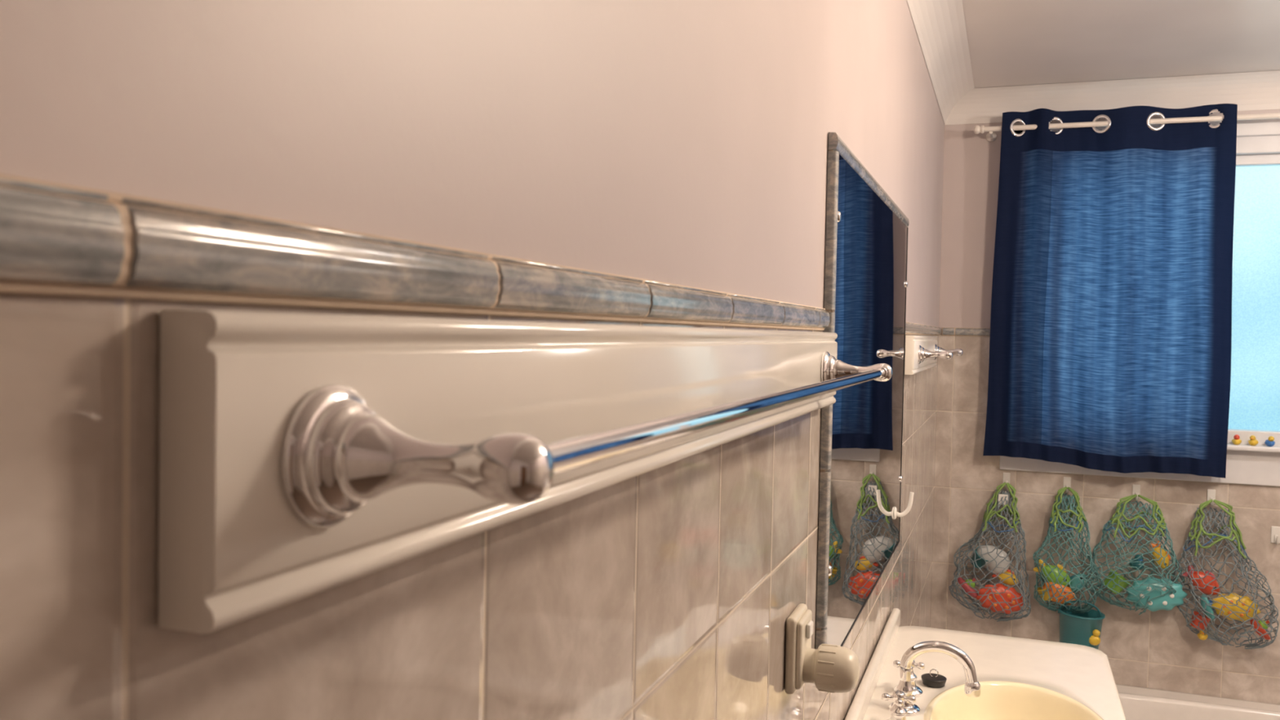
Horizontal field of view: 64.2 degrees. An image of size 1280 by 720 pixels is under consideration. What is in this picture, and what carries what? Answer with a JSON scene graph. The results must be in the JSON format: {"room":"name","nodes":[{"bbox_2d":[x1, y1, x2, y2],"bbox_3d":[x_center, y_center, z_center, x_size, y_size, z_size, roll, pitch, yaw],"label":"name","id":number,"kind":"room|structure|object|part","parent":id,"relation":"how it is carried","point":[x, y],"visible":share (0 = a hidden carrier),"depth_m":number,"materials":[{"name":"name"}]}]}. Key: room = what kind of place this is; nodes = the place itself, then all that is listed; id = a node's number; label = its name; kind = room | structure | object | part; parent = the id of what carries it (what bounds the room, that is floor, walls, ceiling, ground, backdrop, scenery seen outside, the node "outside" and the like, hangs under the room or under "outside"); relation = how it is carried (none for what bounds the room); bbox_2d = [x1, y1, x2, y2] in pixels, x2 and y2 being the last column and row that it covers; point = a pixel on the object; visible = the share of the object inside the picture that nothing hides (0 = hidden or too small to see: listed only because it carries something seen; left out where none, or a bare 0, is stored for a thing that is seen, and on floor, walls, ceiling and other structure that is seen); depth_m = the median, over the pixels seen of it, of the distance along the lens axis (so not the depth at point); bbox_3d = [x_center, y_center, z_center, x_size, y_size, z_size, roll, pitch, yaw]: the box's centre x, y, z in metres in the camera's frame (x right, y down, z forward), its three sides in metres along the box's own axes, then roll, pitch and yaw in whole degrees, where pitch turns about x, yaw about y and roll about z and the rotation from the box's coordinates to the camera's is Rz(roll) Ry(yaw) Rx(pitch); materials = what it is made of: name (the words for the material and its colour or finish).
{"room":"bathroom","nodes":[
{"label":"bathroom","id":0,"kind":"room"},
{"bbox_2d":[0,0,944,719],"bbox_3d":[0.170,0.350,1.292,0.100,2.335,4.730,2,2,20],"label":"wall","id":1,"kind":"structure","parent":0,"point":[678,142],"depth_m":0.45,"materials":[{"name":"paint"}]},
{"bbox_2d":[0,173,990,336],"bbox_3d":[1.147,-0.022,0.903,1.980,0.027,4.480,2,2,20],"label":"trim","id":2,"kind":"structure","parent":1,"relation":"attached to","point":[56,239],"depth_m":0.32,"materials":[{"name":"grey tile"}]},
{"bbox_2d":[158,309,892,634],"bbox_3d":[0.091,0.021,0.755,0.096,0.088,1.044,2,2,20],"label":"towel rail","id":3,"kind":"object","parent":1,"relation":"attached to","point":[302,455],"visible":1,"depth_m":0.33,"materials":[{"name":"white ceramic"}]},
{"bbox_3d":[-0.062,0.031,0.305,0.076,0.044,0.044,2,2,20],"label":"post","id":4,"kind":"part","parent":3,"relation":"part of","materials":[{"name":"silver metal"}]},
{"bbox_3d":[0.118,0.023,0.721,0.010,0.010,0.905,2,2,20],"label":"rod","id":5,"kind":"part","parent":3,"relation":"part of","materials":[{"name":"silver metal"}]},
{"bbox_3d":[0.247,0.013,1.156,0.076,0.044,0.044,2,2,20],"label":"post","id":6,"kind":"part","parent":3,"relation":"part of","materials":[{"name":"silver metal"}]},
{"bbox_2d":[784,603,859,694],"bbox_3d":[0.204,0.322,1.124,0.075,0.086,0.072,2,2,20],"label":"power outlet","id":7,"kind":"object","parent":1,"relation":"attached to","point":[833,668],"visible":1,"depth_m":1.10,"materials":[{"name":"beige plastic"}]},
{"bbox_2d":[805,620,813,638],"bbox_3d":[0.188,0.298,1.130,0.005,0.016,0.020,2,2,20],"label":"switch","id":8,"kind":"object","parent":7,"relation":"attached to","point":[809,624],"depth_m":1.12,"materials":[{"name":"white plastic"}]},
{"bbox_2d":[815,132,909,648],"bbox_3d":[0.395,0.051,1.719,0.014,0.687,0.949,2,2,20],"label":"wall mirror","id":9,"kind":"object","parent":1,"relation":"attached to","point":[866,283],"visible":0.93,"depth_m":1.52,"materials":[{"name":"beige mirror"}]},
{"bbox_2d":[893,492,914,519],"bbox_3d":[0.530,0.293,2.048,0.037,0.057,0.026,2,2,20],"label":"hook","id":10,"kind":"object","parent":9,"relation":"attached to","point":[907,510],"visible":1,"depth_m":2.04,"materials":[{"name":"white plastic"}]},
{"bbox_2d":[904,335,962,374],"bbox_3d":[0.766,-0.017,2.616,0.096,0.088,0.760,2,2,20],"label":"towel rail","id":11,"kind":"object","parent":1,"relation":"attached to","point":[922,353],"visible":1,"depth_m":2.35,"materials":[{"name":"silver metal"}]},
{"bbox_3d":[0.683,-0.012,2.359,0.076,0.044,0.044,2,2,20],"label":"post","id":12,"kind":"part","parent":11,"relation":"part of","materials":[{"name":"silver metal"}]},
{"bbox_3d":[0.864,-0.022,2.857,0.076,0.044,0.044,2,2,20],"label":"post","id":13,"kind":"part","parent":11,"relation":"part of","materials":[{"name":"silver metal"}]},
{"bbox_3d":[0.799,-0.016,2.599,0.010,0.010,0.530,2,2,20],"label":"rod","id":14,"kind":"part","parent":11,"relation":"part of","materials":[{"name":"silver metal"}]},
{"bbox_2d":[906,0,1279,124],"bbox_3d":[1.161,-0.740,0.882,1.978,0.092,4.479,2,2,20],"label":"crown molding","id":15,"kind":"structure","parent":1,"relation":"attached to","point":[940,24],"depth_m":3.05,"materials":[{"name":"paint"}]},
{"bbox_2d":[930,109,1279,704],"bbox_3d":[1.928,0.335,3.090,1.980,2.335,0.150,2,2,20],"label":"wall","id":16,"kind":"structure","parent":0,"point":[1157,650],"depth_m":3.25,"materials":[{"name":"tile"}]},
{"bbox_2d":[1002,472,1010,488],"bbox_3d":[1.173,0.387,3.267,0.022,0.048,0.034,2,2,20],"label":"hook","id":17,"kind":"object","parent":16,"relation":"attached to","point":[1006,478],"visible":0.91,"depth_m":3.28,"materials":[{"name":"white plastic"}]},
{"bbox_2d":[948,482,1031,622],"bbox_3d":[1.112,0.611,3.236,0.250,0.447,0.122,2,2,20],"label":"bag","id":18,"kind":"object","parent":17,"relation":"hanging from","point":[998,597],"visible":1,"depth_m":3.22,"materials":[{"name":"fabric"}]},
{"bbox_2d":[970,546,989,568],"bbox_3d":[1.085,0.631,3.244,0.068,0.067,0.065,2,2,20],"label":"toy","id":19,"kind":"object","parent":18,"relation":"on","point":[980,558],"depth_m":3.22,"materials":[{"name":"plastic"}]},
{"bbox_3d":[1.149,0.511,3.241,0.106,0.062,0.079,2,2,20],"label":"cord","id":20,"kind":"part","parent":18,"relation":"part of","materials":[{"name":"fabric"}]},
{"bbox_2d":[1062,476,1071,493],"bbox_3d":[1.342,0.394,3.206,0.022,0.048,0.034,2,2,20],"label":"hook","id":21,"kind":"object","parent":16,"relation":"attached to","point":[1067,481],"visible":0.88,"depth_m":3.22,"materials":[{"name":"white plastic"}]},
{"bbox_2d":[1032,486,1105,649],"bbox_3d":[1.325,0.648,3.150,0.211,0.505,0.138,2,2,20],"label":"bag","id":22,"kind":"object","parent":16,"relation":"attached to","point":[1079,624],"visible":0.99,"depth_m":3.15,"materials":[{"name":"fabric"}]},
{"bbox_2d":[1035,585,1052,600],"bbox_3d":[1.270,0.727,3.191,0.061,0.056,0.056,2,2,20],"label":"toy","id":23,"kind":"object","parent":22,"relation":"on","point":[1045,592],"depth_m":3.17,"materials":[{"name":"plastic"}]},
{"bbox_3d":[1.333,0.501,3.176,0.103,0.061,0.075,2,2,20],"label":"cord","id":24,"kind":"part","parent":22,"relation":"part of","materials":[{"name":"fabric"}]},
{"bbox_3d":[1.352,0.762,3.135,0.128,0.049,0.016,2,2,20],"label":"bucket handle","id":25,"kind":"part","parent":22,"relation":"part of","materials":[{"name":"plastic"}]},
{"bbox_2d":[973,112,1279,141],"bbox_3d":[1.922,-0.696,2.944,1.824,0.040,0.088,2,2,20],"label":"curtain rod","id":26,"kind":"object","parent":16,"relation":"attached to","point":[991,135],"visible":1,"depth_m":3.09,"materials":[{"name":"beige metal"}]},
{"bbox_3d":[1.128,-0.717,3.276,0.032,0.032,0.004,2,2,20],"label":"bracket plate","id":27,"kind":"part","parent":26,"relation":"part of","materials":[{"name":"beige metal"}]},
{"bbox_2d":[982,103,1237,478],"bbox_3d":[1.417,-0.215,3.097,0.684,1.111,0.054,2,2,20],"label":"window curtain","id":28,"kind":"object","parent":26,"relation":"hanging from","point":[1110,339],"visible":1,"depth_m":3.08,"materials":[{"name":"blue fabric"}]},
{"bbox_2d":[1084,493,1187,614],"bbox_3d":[1.504,0.593,3.096,0.286,0.364,0.116,2,2,17],"label":"bag","id":29,"kind":"object","parent":16,"relation":"attached to","point":[1153,593],"visible":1,"depth_m":3.08,"materials":[{"name":"fabric"}]},
{"bbox_2d":[1102,569,1130,594],"bbox_3d":[1.458,0.679,3.122,0.078,0.075,0.069,2,2,20],"label":"toy","id":30,"kind":"object","parent":29,"relation":"on","point":[1116,589],"depth_m":3.10,"materials":[{"name":"plastic"}]},
{"bbox_3d":[1.510,0.518,3.106,0.175,0.061,0.086,2,2,20],"label":"cord","id":31,"kind":"part","parent":29,"relation":"part of","materials":[{"name":"fabric"}]},
{"bbox_2d":[1132,484,1140,501],"bbox_3d":[1.528,0.409,3.139,0.022,0.048,0.034,2,2,20],"label":"hook","id":32,"kind":"object","parent":16,"relation":"attached to","point":[1135,488],"visible":0.95,"depth_m":3.15,"materials":[{"name":"white plastic"}]},
{"bbox_2d":[999,449,1279,486],"bbox_3d":[1.886,0.322,3.019,1.550,0.103,0.016,2,2,20],"label":"window sill","id":33,"kind":"structure","parent":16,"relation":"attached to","point":[1242,467],"depth_m":3.06,"materials":[{"name":"white paint"}]},
{"bbox_2d":[1014,118,1279,137],"bbox_3d":[1.907,-0.688,2.990,1.550,0.055,0.016,2,2,20],"label":"trim","id":34,"kind":"structure","parent":16,"relation":"attached to","point":[1259,127],"depth_m":3.02,"materials":[{"name":"white paint"}]},
{"bbox_2d":[1207,488,1215,506],"bbox_3d":[1.721,0.415,3.069,0.022,0.048,0.034,2,2,20],"label":"hook","id":35,"kind":"object","parent":16,"relation":"attached to","point":[1211,493],"visible":0.92,"depth_m":3.08,"materials":[{"name":"white plastic"}]},
{"bbox_2d":[1172,499,1279,649],"bbox_3d":[1.727,0.636,3.014,0.282,0.436,0.120,2,2,20],"label":"bag","id":36,"kind":"object","parent":16,"relation":"attached to","point":[1232,606],"visible":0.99,"depth_m":3.01,"materials":[{"name":"fabric"}]},
{"bbox_2d":[1190,610,1209,630],"bbox_3d":[1.674,0.779,3.046,0.055,0.052,0.052,2,2,20],"label":"toy","id":37,"kind":"object","parent":36,"relation":"on","point":[1197,621],"depth_m":3.03,"materials":[{"name":"plastic"}]},
{"bbox_3d":[1.711,0.547,3.039,0.166,0.070,0.076,2,2,20],"label":"cord","id":38,"kind":"part","parent":36,"relation":"part of","materials":[{"name":"fabric"}]},
{"bbox_2d":[1226,428,1279,445],"bbox_3d":[1.905,0.235,3.064,1.450,0.045,0.090,2,2,20],"label":"frame","id":39,"kind":"object","parent":16,"relation":"attached to","point":[1261,436],"visible":0.1,"depth_m":3.05,"materials":[{"name":"white paint"}]},
{"bbox_2d":[1226,443,1279,453],"bbox_3d":[1.886,0.263,3.013,1.570,0.016,0.080,2,2,20],"label":"sill","id":40,"kind":"structure","parent":16,"relation":"attached to","point":[1246,447],"depth_m":3.00,"materials":[{"name":"white paint"}]},
{"bbox_2d":[1231,434,1241,444],"bbox_3d":[1.774,0.237,3.034,0.031,0.032,0.028,1,2,-18],"label":"rubber duck","id":41,"kind":"object","parent":40,"relation":"on","point":[1236,441],"visible":1,"depth_m":3.02},
{"bbox_2d":[1248,435,1258,445],"bbox_3d":[1.815,0.238,3.018,0.027,0.032,0.034,2,2,20],"label":"rubber duck","id":42,"kind":"object","parent":40,"relation":"on","point":[1253,442],"visible":1,"depth_m":3.01},
{"bbox_2d":[1264,435,1275,446],"bbox_3d":[1.855,0.239,3.005,0.029,0.032,0.029,0,2,-35],"label":"rubber duck","id":43,"kind":"object","parent":40,"relation":"on","point":[1269,442],"visible":1,"depth_m":2.99},
{"bbox_2d":[1227,164,1279,431],"bbox_3d":[1.917,-0.205,3.059,1.390,0.865,0.006,2,2,20],"label":"glass","id":44,"kind":"object","parent":16,"relation":"attached to","point":[1255,381],"visible":0.25,"depth_m":3.08,"materials":[{"name":"teal"}]},
{"bbox_2d":[1235,135,1279,166],"bbox_3d":[1.923,-0.624,3.040,1.450,0.085,0.090,2,2,20],"label":"window frame","id":45,"kind":"structure","parent":16,"relation":"in","point":[1264,150],"depth_m":3.04,"materials":[{"name":"white paint"}]},
{"bbox_3d":[1.925,-0.597,3.048,1.360,0.030,0.055,2,2,20],"label":"sash","id":46,"kind":"part","parent":45,"relation":"part of","materials":[{"name":"white paint"}]},
{"bbox_3d":[1.923,-0.639,3.040,1.450,0.055,0.090,2,2,20],"label":"frame","id":47,"kind":"part","parent":45,"relation":"part of","materials":[{"name":"white paint"}]},
{"bbox_2d":[1271,526,1279,544],"bbox_3d":[1.881,0.519,3.013,0.025,0.050,0.034,2,2,20],"label":"hook","id":48,"kind":"object","parent":16,"relation":"attached to","point":[1275,531],"visible":1,"depth_m":3.02,"materials":[{"name":"white plastic"}]},
{"bbox_2d":[962,0,1279,88],"bbox_3d":[1.172,-0.837,0.904,2.180,0.100,4.730,2,2,20],"label":"ceiling","id":49,"kind":"structure","parent":0,"point":[1011,42],"depth_m":2.65,"materials":[{"name":"paint"}]},
{"bbox_3d":[1.123,1.596,0.972,2.180,0.100,4.730,2,2,20],"label":"floor","id":50,"kind":"structure","parent":0,"visible":0},
{"bbox_2d":[844,608,1126,719],"bbox_3d":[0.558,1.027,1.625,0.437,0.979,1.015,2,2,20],"label":"countertop","id":51,"kind":"structure","parent":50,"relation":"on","point":[1019,678],"depth_m":1.80,"materials":[{"name":"beige ceramic"}]},
{"bbox_2d":[881,640,980,719],"bbox_3d":[0.431,0.508,1.657,0.170,0.118,0.173,0,2,-23],"label":"tap","id":52,"kind":"object","parent":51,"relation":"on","point":[904,695],"visible":1,"depth_m":1.63,"materials":[{"name":"silver metal"}]},
{"bbox_3d":[0.385,0.522,1.578,0.022,0.012,0.012,2,2,20],"label":"handle arm","id":53,"kind":"part","parent":52,"relation":"part of","materials":[{"name":"silver metal"}]},
{"bbox_3d":[0.443,0.519,1.739,0.022,0.012,0.012,2,2,20],"label":"handle arm","id":54,"kind":"part","parent":52,"relation":"part of","materials":[{"name":"silver metal"}]},
{"bbox_3d":[0.397,0.523,1.561,0.012,0.012,0.022,2,2,20],"label":"handle arm","id":55,"kind":"part","parent":52,"relation":"part of","materials":[{"name":"silver metal"}]},
{"bbox_3d":[0.429,0.540,1.654,0.050,0.055,0.050,2,2,20],"label":"spout","id":56,"kind":"part","parent":52,"relation":"part of","materials":[{"name":"silver metal"}]},
{"bbox_3d":[0.414,0.523,1.573,0.022,0.012,0.012,2,2,20],"label":"handle arm","id":57,"kind":"part","parent":52,"relation":"part of","materials":[{"name":"silver metal"}]},
{"bbox_3d":[0.472,0.519,1.734,0.022,0.012,0.012,2,2,20],"label":"handle arm","id":58,"kind":"part","parent":52,"relation":"part of","materials":[{"name":"silver metal"}]},
{"bbox_3d":[0.479,0.485,1.634,0.121,0.069,0.018,2,2,20],"label":"spout","id":59,"kind":"part","parent":52,"relation":"part of","materials":[{"name":"silver metal"}]},
{"bbox_2d":[920,668,946,688],"bbox_3d":[0.512,0.552,1.778,0.043,0.028,0.043,2,2,20],"label":"plug","id":60,"kind":"object","parent":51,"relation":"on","point":[931,680],"visible":1,"depth_m":1.77,"materials":[{"name":"black rubber"}]},
{"bbox_2d":[1115,684,1279,719],"bbox_3d":[1.751,1.268,2.678,1.974,0.485,0.779,2,2,20],"label":"bathtub","id":61,"kind":"object","parent":50,"relation":"on","point":[1137,703],"visible":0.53,"depth_m":3.04,"materials":[{"name":"ceramic"}]}
]}

